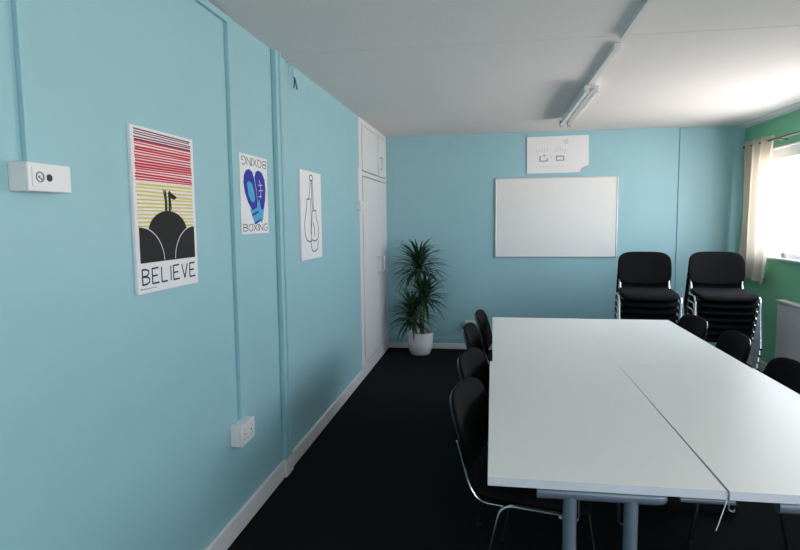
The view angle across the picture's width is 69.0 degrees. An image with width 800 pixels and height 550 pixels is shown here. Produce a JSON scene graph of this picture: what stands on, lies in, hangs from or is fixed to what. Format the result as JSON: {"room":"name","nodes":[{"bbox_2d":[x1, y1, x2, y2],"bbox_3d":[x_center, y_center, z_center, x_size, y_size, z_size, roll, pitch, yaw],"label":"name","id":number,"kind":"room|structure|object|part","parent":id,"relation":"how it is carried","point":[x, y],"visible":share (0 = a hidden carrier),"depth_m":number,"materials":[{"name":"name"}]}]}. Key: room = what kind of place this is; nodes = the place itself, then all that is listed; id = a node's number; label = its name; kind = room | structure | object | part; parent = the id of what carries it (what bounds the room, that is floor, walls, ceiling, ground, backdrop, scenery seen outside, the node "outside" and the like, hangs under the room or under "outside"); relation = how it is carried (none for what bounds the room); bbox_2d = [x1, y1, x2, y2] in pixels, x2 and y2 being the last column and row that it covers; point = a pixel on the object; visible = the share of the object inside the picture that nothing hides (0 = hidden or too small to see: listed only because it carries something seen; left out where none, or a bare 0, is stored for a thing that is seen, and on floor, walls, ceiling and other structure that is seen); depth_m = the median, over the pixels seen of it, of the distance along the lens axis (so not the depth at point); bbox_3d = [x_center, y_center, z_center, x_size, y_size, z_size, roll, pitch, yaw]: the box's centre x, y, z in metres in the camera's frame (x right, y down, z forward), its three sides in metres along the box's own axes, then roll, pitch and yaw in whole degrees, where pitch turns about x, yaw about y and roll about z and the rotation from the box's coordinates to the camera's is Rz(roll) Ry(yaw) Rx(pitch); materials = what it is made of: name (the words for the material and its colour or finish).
{"room":"meeting room","nodes":[
{"label":"meeting room","id":0,"kind":"room"},
{"bbox_2d":[0,0,361,549],"bbox_3d":[-1.231,0.068,2.368,0.750,2.440,9.060,0,6,9],"label":"wall","id":1,"kind":"structure","parent":0,"point":[119,407],"depth_m":2.07,"materials":[{"name":"blue paint"}]},
{"bbox_2d":[11,0,37,162],"bbox_3d":[-0.977,-0.680,1.497,0.016,0.790,0.038,0,6,9],"label":"cable trunking","id":2,"kind":"object","parent":1,"relation":"attached to","point":[20,21],"visible":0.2,"depth_m":1.51,"materials":[{"name":"blue paint"}]},
{"bbox_2d":[7,161,70,193],"bbox_3d":[-0.948,-0.256,1.542,0.062,0.074,0.152,0,6,9],"label":"box","id":3,"kind":"object","parent":1,"relation":"attached to","point":[23,176],"visible":1,"depth_m":1.50,"materials":[{"name":"white plastic"}]},
{"bbox_3d":[-0.927,-0.252,1.498,0.002,0.050,0.048,0,6,9],"label":"plate","id":4,"kind":"part","parent":3,"relation":"part of","materials":[{"name":"white plastic"}]},
{"bbox_2d":[126,124,197,294],"bbox_3d":[-0.873,-0.238,2.175,0.015,0.578,0.414,0,6,9],"label":"poster","id":5,"kind":"object","parent":1,"relation":"attached to","point":[161,171],"visible":1,"depth_m":2.14,"materials":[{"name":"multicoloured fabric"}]},
{"bbox_2d":[194,0,244,419],"bbox_3d":[-1.169,-0.002,0.297,0.018,1.890,5.020,0,6,9],"label":"cable trunking","id":6,"kind":"object","parent":1,"relation":"attached to","point":[206,4],"visible":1,"depth_m":2.73,"materials":[{"name":"blue paint"}]},
{"bbox_2d":[230,416,254,447],"bbox_3d":[-0.755,0.753,2.807,0.059,0.102,0.157,0,6,9],"label":"power outlet","id":7,"kind":"object","parent":1,"relation":"attached to","point":[242,432],"visible":1,"depth_m":2.76,"materials":[{"name":"white plastic"}]},
{"bbox_3d":[-0.734,0.753,2.803,0.008,0.102,0.157,0,6,9],"label":"plate","id":8,"kind":"part","parent":7,"relation":"part of","materials":[{"name":"white plastic"}]},
{"bbox_2d":[238,152,268,233],"bbox_3d":[-0.746,-0.411,2.990,0.008,0.395,0.345,0,6,9],"label":"poster","id":9,"kind":"object","parent":1,"relation":"attached to","point":[252,169],"visible":1,"depth_m":2.97,"materials":[{"name":"white paper"}]},
{"bbox_2d":[271,49,291,459],"bbox_3d":[-0.678,-0.082,3.356,0.031,2.340,0.093,0,6,9],"label":"pipe","id":10,"kind":"object","parent":1,"relation":"attached to","point":[276,71],"visible":1,"depth_m":3.33,"materials":[{"name":"blue paint"}]},
{"bbox_2d":[205,369,363,549],"bbox_3d":[-0.941,1.297,1.745,0.030,0.105,7.690,0,6,9],"label":"baseboard","id":11,"kind":"structure","parent":1,"relation":"attached to","point":[234,527],"depth_m":3.24,"materials":[{"name":"white paint"}]},
{"bbox_2d":[285,62,297,89],"bbox_3d":[-0.649,-1.194,3.496,0.034,0.141,0.117,0,6,9],"label":"wall hook","id":12,"kind":"object","parent":1,"relation":"attached to","point":[289,65],"visible":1,"depth_m":3.50,"materials":[{"name":"blue paint"}]},
{"bbox_2d":[298,169,321,260],"bbox_3d":[-0.598,-0.399,3.906,0.015,0.579,0.450,0,6,9],"label":"poster","id":13,"kind":"object","parent":1,"relation":"attached to","point":[309,183],"visible":1,"depth_m":3.86,"materials":[{"name":"white paper"}]},
{"bbox_2d":[357,166,359,199],"bbox_3d":[-0.379,-0.829,5.282,0.014,0.304,0.025,0,6,9],"label":"cable trunking","id":14,"kind":"object","parent":1,"relation":"attached to","point":[357,166],"visible":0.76,"depth_m":5.27,"materials":[{"name":"white paint"}]},
{"bbox_2d":[356,200,363,210],"bbox_3d":[-0.361,-0.632,5.295,0.047,0.090,0.120,0,6,9],"label":"light switch","id":15,"kind":"object","parent":1,"relation":"attached to","point":[359,203],"visible":1,"depth_m":5.24,"materials":[{"name":"white plastic"}]},
{"bbox_2d":[208,0,799,136],"bbox_3d":[0.687,-1.236,1.938,4.760,0.200,9.360,0,6,9],"label":"ceiling","id":16,"kind":"structure","parent":0,"point":[739,77],"depth_m":3.46,"materials":[{"name":"paint"}]},
{"bbox_2d":[281,25,799,56],"bbox_3d":[1.190,-1.245,3.037,3.810,0.002,0.040,0,6,9],"label":"trim","id":17,"kind":"structure","parent":16,"relation":"attached to","point":[796,26],"depth_m":3.10,"materials":[{"name":"paint"}]},
{"bbox_2d":[559,80,598,126],"bbox_3d":[1.436,-1.368,4.746,0.100,0.086,1.502,0,6,9],"label":"ceiling light","id":18,"kind":"object","parent":16,"relation":"attached to","point":[587,88],"visible":1,"depth_m":4.49,"materials":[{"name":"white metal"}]},
{"bbox_2d":[588,43,622,83],"bbox_3d":[1.248,-1.284,3.577,0.045,0.028,0.868,0,6,9],"label":"cable conduit","id":19,"kind":"object","parent":16,"relation":"attached to","point":[614,50],"depth_m":3.45,"materials":[{"name":"paint"}]},
{"bbox_2d":[619,0,657,39],"bbox_3d":[0.717,-0.959,0.231,0.045,0.028,5.660,0,6,9],"label":"cable conduit","id":20,"kind":"object","parent":16,"relation":"attached to","point":[646,6],"depth_m":2.70,"materials":[{"name":"paint"}]},
{"bbox_2d":[227,347,799,549],"bbox_3d":[0.713,1.352,2.184,4.760,0.120,9.360,0,6,9],"label":"floor","id":21,"kind":"structure","parent":0,"point":[386,472],"depth_m":3.06,"materials":[{"name":"black carpet"}]},
{"bbox_2d":[358,116,388,377],"bbox_3d":[-0.532,-0.296,6.126,0.652,2.438,1.380,0,6,9],"label":"tall cabinet","id":22,"kind":"object","parent":21,"relation":"on","point":[371,143],"visible":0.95,"depth_m":5.91,"materials":[{"name":"white paint"}]},
{"bbox_3d":[-0.309,-1.220,5.787,0.034,0.413,0.715,0,6,9],"label":"door","id":23,"kind":"part","parent":22,"relation":"part of","materials":[{"name":"white paint"}]},
{"bbox_3d":[-0.297,-0.077,5.901,0.034,1.770,0.725,0,6,9],"label":"door","id":24,"kind":"part","parent":22,"relation":"part of","materials":[{"name":"white paint"}]},
{"bbox_3d":[-0.212,-1.279,6.399,0.034,0.413,0.410,0,6,9],"label":"door","id":25,"kind":"part","parent":22,"relation":"part of","materials":[{"name":"white paint"}]},
{"bbox_3d":[-0.203,-0.134,6.491,0.034,1.770,0.445,0,6,9],"label":"door","id":26,"kind":"part","parent":22,"relation":"part of","materials":[{"name":"white paint"}]},
{"bbox_2d":[386,237,451,355],"bbox_3d":[0.213,0.224,6.408,0.722,1.334,0.635,0,6,9],"label":"potted plant","id":27,"kind":"object","parent":21,"relation":"on","point":[420,341],"visible":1,"depth_m":6.38,"materials":[{"name":"green plant"}]},
{"bbox_3d":[0.225,0.758,6.507,0.294,0.252,0.294,0,6,9],"label":"pot","id":28,"kind":"part","parent":27,"relation":"part of","materials":[{"name":"white ceramic"}]},
{"bbox_2d":[457,348,489,525],"bbox_3d":[0.600,0.813,3.012,0.579,0.801,0.527,2,6,21],"label":"chair","id":29,"kind":"object","parent":21,"relation":"on","point":[472,362],"visible":0.12,"depth_m":3.13,"materials":[{"name":"black fabric"}]},
{"bbox_3d":[0.389,0.558,3.068,0.112,0.300,0.470,2,6,21],"label":"backrest","id":30,"kind":"part","parent":29,"relation":"part of","materials":[{"name":"black fabric"}]},
{"bbox_3d":[0.580,1.011,2.770,0.428,0.429,0.025,2,6,21],"label":"leg frame","id":31,"kind":"part","parent":29,"relation":"part of","materials":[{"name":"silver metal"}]},
{"bbox_2d":[462,322,489,459],"bbox_3d":[0.704,0.734,3.828,0.579,0.801,0.527,1,6,14],"label":"chair","id":32,"kind":"object","parent":21,"relation":"on","point":[470,332],"visible":0.16,"depth_m":3.91,"materials":[{"name":"black fabric"}]},
{"bbox_3d":[0.484,0.482,3.858,0.112,0.300,0.470,1,6,14],"label":"backrest","id":33,"kind":"part","parent":32,"relation":"part of","materials":[{"name":"black fabric"}]},
{"bbox_2d":[474,309,491,365],"bbox_3d":[0.853,0.679,4.388,0.579,0.801,0.527,1,6,13],"label":"chair","id":34,"kind":"object","parent":21,"relation":"on","point":[481,319],"visible":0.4,"depth_m":4.43,"materials":[{"name":"black fabric"}]},
{"bbox_2d":[449,377,595,549],"bbox_3d":[0.510,0.871,2.411,0.579,0.801,0.527,2,6,21],"label":"chair","id":35,"kind":"object","parent":21,"relation":"on","point":[469,403],"visible":0.5,"depth_m":2.26,"materials":[{"name":"black fabric"}]},
{"bbox_3d":[0.298,0.616,2.467,0.112,0.300,0.470,2,6,21],"label":"backrest","id":36,"kind":"part","parent":35,"relation":"part of","materials":[{"name":"black fabric"}]},
{"bbox_3d":[0.558,0.832,2.389,0.452,0.066,0.478,2,6,21],"label":"seat","id":37,"kind":"part","parent":35,"relation":"part of","materials":[{"name":"black fabric"}]},
{"bbox_3d":[0.490,1.069,2.169,0.428,0.429,0.025,2,6,21],"label":"leg frame","id":38,"kind":"part","parent":35,"relation":"part of","materials":[{"name":"silver metal"}]},
{"bbox_3d":[0.669,1.023,2.634,0.428,0.429,0.025,2,6,21],"label":"leg frame","id":39,"kind":"part","parent":35,"relation":"part of","materials":[{"name":"silver metal"}]},
{"bbox_2d":[492,317,617,364],"bbox_3d":[0.939,0.764,3.848,0.652,0.730,1.438,0,6,9],"label":"folding table","id":40,"kind":"object","parent":21,"relation":"on","point":[538,340],"visible":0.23,"depth_m":3.60,"materials":[{"name":"white laminate"}]},
{"bbox_2d":[488,361,735,549],"bbox_3d":[0.731,0.901,2.429,0.713,0.730,1.442,0,6,9],"label":"folding table","id":41,"kind":"object","parent":21,"relation":"on","point":[569,432],"visible":0.96,"depth_m":1.98,"materials":[{"name":"white laminate"}]},
{"bbox_3d":[0.515,0.946,1.782,0.041,0.568,0.041,0,6,9],"label":"leg","id":42,"kind":"part","parent":41,"relation":"part of","materials":[{"name":"blue paint"}]},
{"bbox_3d":[0.600,0.655,1.740,0.372,0.043,0.043,0,6,9],"label":"rail","id":43,"kind":"part","parent":41,"relation":"part of","materials":[{"name":"grey metal"}]},
{"bbox_3d":[0.689,0.947,1.754,0.041,0.568,0.041,0,6,9],"label":"leg","id":44,"kind":"part","parent":41,"relation":"part of","materials":[{"name":"blue paint"}]},
{"bbox_2d":[579,319,750,367],"bbox_3d":[1.581,0.767,3.744,0.650,0.730,1.434,0,6,9],"label":"folding table","id":45,"kind":"object","parent":21,"relation":"on","point":[627,341],"visible":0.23,"depth_m":3.51,"materials":[{"name":"white laminate"}]},
{"bbox_2d":[677,314,707,340],"bbox_3d":[1.832,0.692,4.152,0.579,0.801,0.527,0,5,6],"label":"chair","id":46,"kind":"object","parent":21,"relation":"on","point":[696,325],"visible":0.13,"depth_m":4.10,"materials":[{"name":"black fabric"}]},
{"bbox_2d":[619,365,799,514],"bbox_3d":[1.365,0.904,2.329,0.658,0.730,1.440,0,6,9],"label":"folding table","id":47,"kind":"object","parent":21,"relation":"on","point":[742,424],"visible":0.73,"depth_m":2.18,"materials":[{"name":"white laminate"}]},
{"bbox_3d":[1.260,0.658,1.636,0.372,0.043,0.043,0,6,9],"label":"rail","id":48,"kind":"part","parent":47,"relation":"part of","materials":[{"name":"grey metal"}]},
{"bbox_2d":[684,297,752,367],"bbox_3d":[2.902,0.566,5.361,0.527,0.801,0.579,1,6,16],"label":"chair","id":49,"kind":"object","parent":21,"relation":"on","point":[708,338],"visible":0.06,"depth_m":5.12,"materials":[{"name":"black fabric"}]},
{"bbox_2d":[685,295,753,368],"bbox_3d":[2.895,0.506,5.332,0.527,0.801,0.579,1,6,16],"label":"chair","id":50,"kind":"object","parent":49,"relation":"on","point":[711,332],"visible":0.18,"depth_m":5.08,"materials":[{"name":"black fabric"}]},
{"bbox_2d":[685,287,754,368],"bbox_3d":[2.888,0.446,5.303,0.527,0.801,0.579,1,6,16],"label":"chair","id":51,"kind":"object","parent":50,"relation":"on","point":[721,326],"visible":0.2,"depth_m":5.03,"materials":[{"name":"black fabric"}]},
{"bbox_2d":[686,279,758,369],"bbox_3d":[2.881,0.386,5.274,0.527,0.801,0.579,1,6,16],"label":"chair","id":52,"kind":"object","parent":51,"relation":"on","point":[714,319],"visible":0.21,"depth_m":5.00,"materials":[{"name":"black fabric"}]},
{"bbox_3d":[2.866,0.350,5.220,0.478,0.066,0.452,1,6,16],"label":"seat","id":53,"kind":"part","parent":52,"relation":"part of","materials":[{"name":"black fabric"}]},
{"bbox_2d":[687,272,759,363],"bbox_3d":[2.874,0.326,5.245,0.527,0.801,0.579,1,6,16],"label":"chair","id":54,"kind":"object","parent":52,"relation":"on","point":[704,311],"visible":0.31,"depth_m":4.99,"materials":[{"name":"black fabric"}]},
{"bbox_3d":[2.859,0.290,5.191,0.478,0.066,0.452,1,6,16],"label":"seat","id":55,"kind":"part","parent":54,"relation":"part of","materials":[{"name":"black fabric"}]},
{"bbox_2d":[686,268,760,356],"bbox_3d":[2.867,0.266,5.216,0.527,0.801,0.579,1,6,16],"label":"chair","id":56,"kind":"object","parent":54,"relation":"on","point":[709,305],"visible":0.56,"depth_m":4.99,"materials":[{"name":"black fabric"}]},
{"bbox_3d":[2.924,-0.004,5.407,0.470,0.300,0.112,1,6,16],"label":"backrest","id":57,"kind":"part","parent":56,"relation":"part of","materials":[{"name":"black fabric"}]},
{"bbox_2d":[686,251,762,350],"bbox_3d":[2.860,0.206,5.187,0.527,0.801,0.579,1,6,16],"label":"chair","id":58,"kind":"object","parent":56,"relation":"on","point":[708,267],"visible":0.98,"depth_m":5.33,"materials":[{"name":"black fabric"}]},
{"bbox_3d":[2.601,0.383,5.201,0.025,0.429,0.428,1,6,16],"label":"leg frame","id":59,"kind":"part","parent":58,"relation":"part of","materials":[{"name":"silver metal"}]},
{"bbox_3d":[2.917,-0.064,5.378,0.470,0.300,0.112,1,6,16],"label":"backrest","id":60,"kind":"part","parent":58,"relation":"part of","materials":[{"name":"black fabric"}]},
{"bbox_3d":[2.845,0.171,5.133,0.478,0.066,0.452,1,6,16],"label":"seat","id":61,"kind":"part","parent":58,"relation":"part of","materials":[{"name":"black fabric"}]},
{"bbox_3d":[3.083,0.390,5.067,0.025,0.429,0.428,1,6,16],"label":"leg frame","id":62,"kind":"part","parent":58,"relation":"part of","materials":[{"name":"silver metal"}]},
{"bbox_3d":[2.852,0.230,5.162,0.478,0.066,0.452,1,6,16],"label":"seat","id":63,"kind":"part","parent":56,"relation":"part of","materials":[{"name":"black fabric"}]},
{"bbox_3d":[3.090,0.450,5.096,0.025,0.429,0.428,1,6,16],"label":"leg frame","id":64,"kind":"part","parent":56,"relation":"part of","materials":[{"name":"silver metal"}]},
{"bbox_3d":[3.097,0.510,5.125,0.025,0.429,0.428,1,6,16],"label":"leg frame","id":65,"kind":"part","parent":54,"relation":"part of","materials":[{"name":"silver metal"}]},
{"bbox_3d":[3.104,0.570,5.154,0.025,0.429,0.428,1,6,16],"label":"leg frame","id":66,"kind":"part","parent":52,"relation":"part of","materials":[{"name":"silver metal"}]},
{"bbox_3d":[2.873,0.410,5.249,0.478,0.066,0.452,1,6,16],"label":"seat","id":67,"kind":"part","parent":51,"relation":"part of","materials":[{"name":"black fabric"}]},
{"bbox_3d":[3.111,0.630,5.183,0.025,0.429,0.428,1,6,16],"label":"leg frame","id":68,"kind":"part","parent":51,"relation":"part of","materials":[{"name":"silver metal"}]},
{"bbox_3d":[2.880,0.470,5.278,0.478,0.066,0.452,1,6,16],"label":"seat","id":69,"kind":"part","parent":50,"relation":"part of","materials":[{"name":"black fabric"}]},
{"bbox_3d":[3.118,0.690,5.212,0.025,0.429,0.428,1,6,16],"label":"leg frame","id":70,"kind":"part","parent":50,"relation":"part of","materials":[{"name":"silver metal"}]},
{"bbox_3d":[2.887,0.530,5.307,0.478,0.066,0.452,1,6,16],"label":"seat","id":71,"kind":"part","parent":49,"relation":"part of","materials":[{"name":"black fabric"}]},
{"bbox_3d":[3.125,0.750,5.240,0.025,0.429,0.428,1,6,16],"label":"leg frame","id":72,"kind":"part","parent":49,"relation":"part of","materials":[{"name":"silver metal"}]},
{"bbox_2d":[715,330,751,364],"bbox_3d":[1.780,0.748,3.572,0.579,0.801,0.527,1,6,12],"label":"chair","id":73,"kind":"object","parent":21,"relation":"on","point":[735,344],"visible":0.17,"depth_m":3.50,"materials":[{"name":"black fabric"}]},
{"bbox_2d":[687,357,799,549],"bbox_3d":[1.645,0.818,2.849,0.579,0.801,0.527,0,6,9],"label":"chair","id":74,"kind":"object","parent":21,"relation":"on","point":[786,371],"visible":0.08,"depth_m":2.81,"materials":[{"name":"black plastic"}]},
{"bbox_3d":[1.536,1.015,2.631,0.428,0.429,0.025,0,6,9],"label":"leg frame","id":75,"kind":"part","parent":74,"relation":"part of","materials":[{"name":"silver metal"}]},
{"bbox_3d":[1.864,0.570,2.791,0.112,0.300,0.470,0,6,9],"label":"backrest","id":76,"kind":"part","parent":74,"relation":"part of","materials":[{"name":"black fabric"}]},
{"bbox_3d":[2.280,0.563,5.459,0.527,0.801,0.579,1,6,16],"label":"chair","id":77,"kind":"object","parent":21,"relation":"on","visible":0},
{"bbox_3d":[2.273,0.503,5.430,0.527,0.801,0.579,1,6,16],"label":"chair","id":78,"kind":"object","parent":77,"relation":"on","visible":0},
{"bbox_3d":[2.266,0.443,5.401,0.527,0.801,0.579,1,6,16],"label":"chair","id":79,"kind":"object","parent":78,"relation":"on","visible":0},
{"bbox_2d":[615,290,677,322],"bbox_3d":[2.258,0.383,5.372,0.527,0.801,0.579,1,6,16],"label":"chair","id":80,"kind":"object","parent":79,"relation":"on","point":[671,318],"visible":0.23,"depth_m":5.12,"materials":[{"name":"black fabric"}]},
{"bbox_2d":[614,282,678,320],"bbox_3d":[2.251,0.323,5.344,0.527,0.801,0.579,1,6,16],"label":"chair","id":81,"kind":"object","parent":80,"relation":"on","point":[635,311],"visible":0.21,"depth_m":5.09,"materials":[{"name":"black fabric"}]},
{"bbox_2d":[614,268,679,318],"bbox_3d":[2.244,0.263,5.315,0.527,0.801,0.579,1,6,16],"label":"chair","id":82,"kind":"object","parent":81,"relation":"on","point":[632,304],"visible":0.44,"depth_m":5.10,"materials":[{"name":"black fabric"}]},
{"bbox_3d":[2.302,-0.008,5.505,0.470,0.300,0.112,1,6,16],"label":"backrest","id":83,"kind":"part","parent":82,"relation":"part of","materials":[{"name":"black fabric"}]},
{"bbox_2d":[614,252,682,318],"bbox_3d":[2.237,0.203,5.286,0.527,0.801,0.579,1,6,16],"label":"chair","id":84,"kind":"object","parent":82,"relation":"on","point":[633,267],"visible":0.94,"depth_m":5.43,"materials":[{"name":"black fabric"}]},
{"bbox_3d":[1.979,0.379,5.299,0.025,0.429,0.428,1,6,16],"label":"leg frame","id":85,"kind":"part","parent":84,"relation":"part of","materials":[{"name":"silver metal"}]},
{"bbox_3d":[2.295,-0.068,5.476,0.470,0.300,0.112,1,6,16],"label":"backrest","id":86,"kind":"part","parent":84,"relation":"part of","materials":[{"name":"black fabric"}]},
{"bbox_3d":[2.223,0.167,5.232,0.478,0.066,0.452,1,6,16],"label":"seat","id":87,"kind":"part","parent":84,"relation":"part of","materials":[{"name":"black fabric"}]},
{"bbox_3d":[2.460,0.387,5.165,0.025,0.429,0.428,1,6,16],"label":"leg frame","id":88,"kind":"part","parent":84,"relation":"part of","materials":[{"name":"silver metal"}]},
{"bbox_3d":[2.230,0.227,5.261,0.478,0.066,0.452,1,6,16],"label":"seat","id":89,"kind":"part","parent":82,"relation":"part of","materials":[{"name":"black fabric"}]},
{"bbox_3d":[2.237,0.287,5.290,0.478,0.066,0.452,1,6,16],"label":"seat","id":90,"kind":"part","parent":81,"relation":"part of","materials":[{"name":"black fabric"}]},
{"bbox_3d":[2.244,0.347,5.318,0.478,0.066,0.452,1,6,16],"label":"seat","id":91,"kind":"part","parent":80,"relation":"part of","materials":[{"name":"black fabric"}]},
{"bbox_2d":[386,125,745,343],"bbox_3d":[1.443,-0.361,6.587,4.710,2.440,0.150,0,6,9],"label":"wall","id":92,"kind":"structure","parent":0,"point":[439,187],"depth_m":6.49,"materials":[{"name":"blue paint"}]},
{"bbox_2d":[389,342,491,349],"bbox_3d":[1.738,0.829,6.571,3.810,0.068,0.016,0,6,9],"label":"baseboard","id":93,"kind":"structure","parent":92,"relation":"attached to","point":[391,344],"depth_m":6.76,"materials":[{"name":"white paint"}]},
{"bbox_2d":[389,337,715,346],"bbox_3d":[1.738,0.765,6.566,3.810,0.060,0.012,0,6,9],"label":"trim","id":94,"kind":"structure","parent":92,"relation":"attached to","point":[391,339],"depth_m":6.76,"materials":[{"name":"white paint"},{"name":"wood"}]},
{"bbox_2d":[495,176,618,256],"bbox_3d":[1.715,-0.636,6.428,1.310,0.880,0.023,0,6,9],"label":"whiteboard","id":95,"kind":"object","parent":92,"relation":"attached to","point":[535,216],"visible":1,"depth_m":6.42,"materials":[{"name":"white ceramic"}]},
{"bbox_2d":[527,135,588,173],"bbox_3d":[1.720,-1.316,6.353,0.655,0.395,0.030,0,5,9],"label":"poster","id":96,"kind":"object","parent":92,"relation":"attached to","point":[548,154],"visible":1,"depth_m":6.36,"materials":[{"name":"white paper"}]},
{"bbox_2d":[675,127,681,291],"bbox_3d":[2.979,-0.380,6.259,0.012,2.370,0.012,0,6,9],"label":"trim","id":97,"kind":"structure","parent":92,"relation":"attached to","point":[680,127],"depth_m":6.22,"materials":[{"name":"blue paint"}]},
{"bbox_2d":[741,109,799,362],"bbox_3d":[2.977,0.089,1.703,0.150,2.440,9.060,0,6,9],"label":"wall","id":98,"kind":"structure","parent":0,"point":[781,280],"depth_m":5.44,"materials":[{"name":"green paint"}]},
{"bbox_2d":[747,355,767,371],"bbox_3d":[2.906,1.253,1.827,0.018,0.100,9.060,0,6,9],"label":"baseboard","id":99,"kind":"structure","parent":98,"relation":"attached to","point":[762,365],"depth_m":5.66,"materials":[{"name":"white paint"}]},
{"bbox_2d":[737,102,799,127],"bbox_3d":[2.849,-1.109,1.607,0.085,0.034,9.060,0,6,9],"label":"trim","id":100,"kind":"structure","parent":98,"relation":"attached to","point":[794,107],"depth_m":5.39,"materials":[{"name":"white paint"}]},
{"bbox_2d":[743,131,799,148],"bbox_3d":[3.235,-1.118,4.123,0.098,0.038,3.606,0,6,9],"label":"curtain rod","id":101,"kind":"object","parent":98,"relation":"attached to","point":[797,132],"visible":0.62,"depth_m":5.18,"materials":[{"name":"grey metal"}]},
{"bbox_2d":[739,135,774,283],"bbox_3d":[3.437,-0.607,5.692,0.097,1.410,0.660,0,6,9],"label":"curtain","id":102,"kind":"object","parent":101,"relation":"hanging from","point":[757,157],"visible":0.91,"depth_m":5.60,"materials":[{"name":"beige fabric"}]},
{"bbox_2d":[766,141,799,262],"bbox_3d":[3.404,-0.584,4.555,0.145,1.038,2.470,0,6,9],"label":"window","id":103,"kind":"structure","parent":98,"relation":"in","point":[791,150],"depth_m":5.62,"materials":[{"name":"white plastic"}]},
{"bbox_3d":[3.379,-0.077,4.608,0.085,0.020,2.470,0,6,9],"label":"sill","id":104,"kind":"part","parent":103,"relation":"part of","materials":[{"name":"white plastic"}]},
{"bbox_2d":[781,252,786,257],"bbox_3d":[3.491,-0.180,5.298,0.040,0.052,0.040,0,6,9],"label":"ornament","id":105,"kind":"object","parent":103,"relation":"on","point":[783,254],"visible":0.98,"depth_m":5.28,"materials":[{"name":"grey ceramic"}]},
{"bbox_2d":[774,299,799,361],"bbox_3d":[3.283,0.666,4.473,0.105,0.760,1.624,0,6,9],"label":"radiator","id":106,"kind":"object","parent":98,"relation":"attached to","point":[788,312],"visible":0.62,"depth_m":5.00,"materials":[{"name":"white metal"}]}
]}

